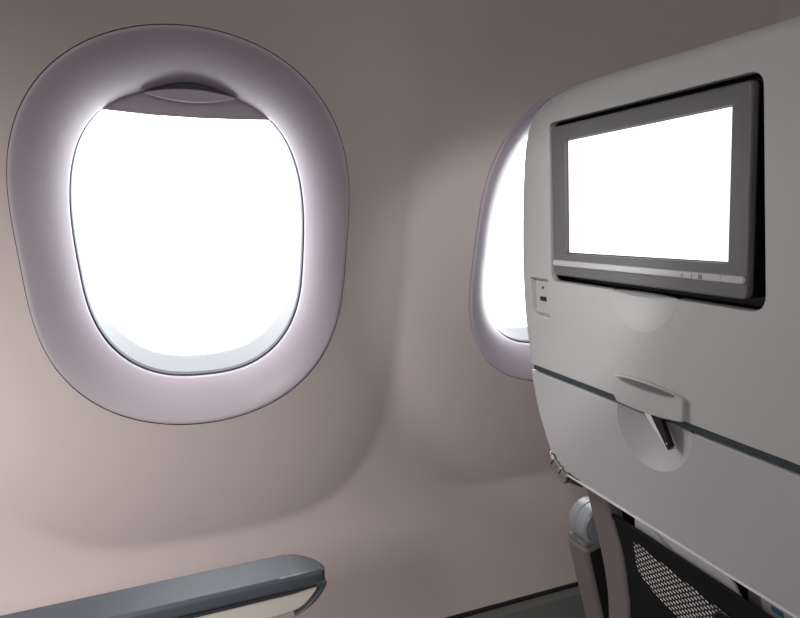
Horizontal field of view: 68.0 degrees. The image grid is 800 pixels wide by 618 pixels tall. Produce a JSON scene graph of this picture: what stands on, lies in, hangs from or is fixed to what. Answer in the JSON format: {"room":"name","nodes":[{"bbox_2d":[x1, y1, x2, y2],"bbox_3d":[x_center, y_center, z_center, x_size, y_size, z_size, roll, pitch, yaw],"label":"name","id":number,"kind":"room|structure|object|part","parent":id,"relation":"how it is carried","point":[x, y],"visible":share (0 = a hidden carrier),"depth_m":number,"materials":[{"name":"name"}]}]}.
{"room":"aircraft cabin","nodes":[
{"label":"aircraft cabin","id":0,"kind":"room"},
{"bbox_2d":[0,0,799,617],"bbox_3d":[0.012,-0.034,0.524,6.400,2.238,0.848,-4,9,-21],"label":"wall","id":1,"kind":"structure","parent":0,"point":[415,470],"depth_m":0.82,"materials":[{"name":"plastic"}]},
{"bbox_2d":[6,24,348,424],"bbox_3d":[-0.260,-0.081,0.754,0.453,0.557,0.246,-4,9,-21],"label":"window","id":2,"kind":"structure","parent":1,"relation":"in","point":[175,70],"depth_m":0.70,"materials":[{"name":"plastic"}]},
{"bbox_3d":[-0.240,-0.245,0.680,0.101,0.014,0.015,-4,25,-21],"label":"shade pull","id":3,"kind":"part","parent":2,"relation":"part of","materials":[{"name":"grey plastic"}]},
{"bbox_2d":[102,90,269,119],"bbox_3d":[-0.244,-0.257,0.681,0.270,0.070,0.003,-4,25,-21],"label":"shade","id":4,"kind":"object","parent":1,"relation":"attached to","point":[140,103],"depth_m":0.69,"materials":[{"name":"grey plastic"}]},
{"bbox_2d":[445,582,578,617],"bbox_3d":[-0.137,0.588,1.021,6.400,0.006,0.029,-4,9,-21],"label":"trim","id":5,"kind":"structure","parent":1,"relation":"attached to","point":[575,584],"depth_m":1.15,"materials":[{"name":"black plastic"}]},
{"bbox_2d":[464,586,585,617],"bbox_3d":[-0.120,0.807,1.017,6.400,0.429,0.062,-4,9,-21],"label":"wall panel","id":6,"kind":"object","parent":1,"relation":"attached to","point":[567,603],"depth_m":1.15,"materials":[{"name":"plastic"}]},
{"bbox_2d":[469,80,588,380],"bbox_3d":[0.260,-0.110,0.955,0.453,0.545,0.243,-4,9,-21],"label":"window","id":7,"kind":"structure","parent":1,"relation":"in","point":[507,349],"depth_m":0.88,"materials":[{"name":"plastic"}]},
{"bbox_3d":[0.415,1.234,-0.313,6.400,0.060,3.100,-4,9,-21],"label":"floor","id":8,"kind":"structure","parent":0,"visible":0},
{"bbox_2d":[0,554,326,617],"bbox_3d":[-0.430,0.683,0.556,0.750,0.800,0.070,-4,9,-21],"label":"armrest","id":9,"kind":"object","parent":8,"relation":"on","point":[275,586],"visible":1,"depth_m":0.58,"materials":[{"name":"grey plastic"}]},
{"bbox_3d":[-0.437,0.321,0.501,0.742,0.033,0.040,-4,9,-21],"label":"panel","id":10,"kind":"part","parent":9,"relation":"part of","materials":[{"name":"beige plastic"}]},
{"bbox_2d":[523,16,799,617],"bbox_3d":[0.544,0.404,0.672,0.636,1.296,0.558,-4,9,-21],"label":"passenger seat","id":11,"kind":"object","parent":8,"relation":"on","point":[661,196],"visible":1,"depth_m":0.53,"materials":[{"name":"plastic"}]},
{"bbox_3d":[0.177,-0.015,0.724,0.004,0.040,0.032,-7,10,-20],"label":"outlet panel","id":12,"kind":"part","parent":11,"relation":"part of","materials":[{"name":"plastic"}]},
{"bbox_3d":[0.301,0.485,0.827,0.046,0.400,0.040,-20,14,-18],"label":"armrest post","id":13,"kind":"part","parent":11,"relation":"part of","materials":[{"name":"plastic"}]},
{"bbox_3d":[0.256,0.347,0.725,0.020,0.335,0.088,-7,10,-20],"label":"frame","id":14,"kind":"part","parent":11,"relation":"part of","materials":[{"name":"plastic"}]},
{"bbox_2d":[551,81,758,298],"bbox_3d":[0.228,-0.106,0.563,0.023,0.165,0.251,-7,10,-20],"label":"monitor","id":15,"kind":"object","parent":11,"relation":"on","point":[656,189],"depth_m":0.53,"materials":[{"name":"plastic"}]},
{"bbox_2d":[532,369,799,617],"bbox_3d":[0.245,0.157,0.600,0.030,0.138,0.368,-4,9,-21],"label":"tray","id":16,"kind":"object","parent":11,"relation":"on","point":[732,502],"depth_m":0.54,"materials":[{"name":"plastic"}]},
{"bbox_3d":[0.340,0.372,0.585,0.017,0.320,0.370,-7,10,-20],"label":"panel","id":17,"kind":"part","parent":11,"relation":"part of","materials":[{"name":"plastic"}]},
{"bbox_2d":[635,519,741,595],"bbox_3d":[0.295,0.300,0.612,0.010,0.139,0.144,-4,9,-21],"label":"leaflet","id":18,"kind":"object","parent":11,"relation":"in","point":[714,573],"visible":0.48,"depth_m":0.60,"materials":[{"name":"paper"}]},
{"bbox_2d":[748,589,792,617],"bbox_3d":[0.341,0.313,0.509,0.012,0.142,0.094,-4,9,-21],"label":"magazine","id":19,"kind":"object","parent":11,"relation":"in","point":[761,603],"visible":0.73,"depth_m":0.53,"materials":[{"name":"paper"}]}
]}

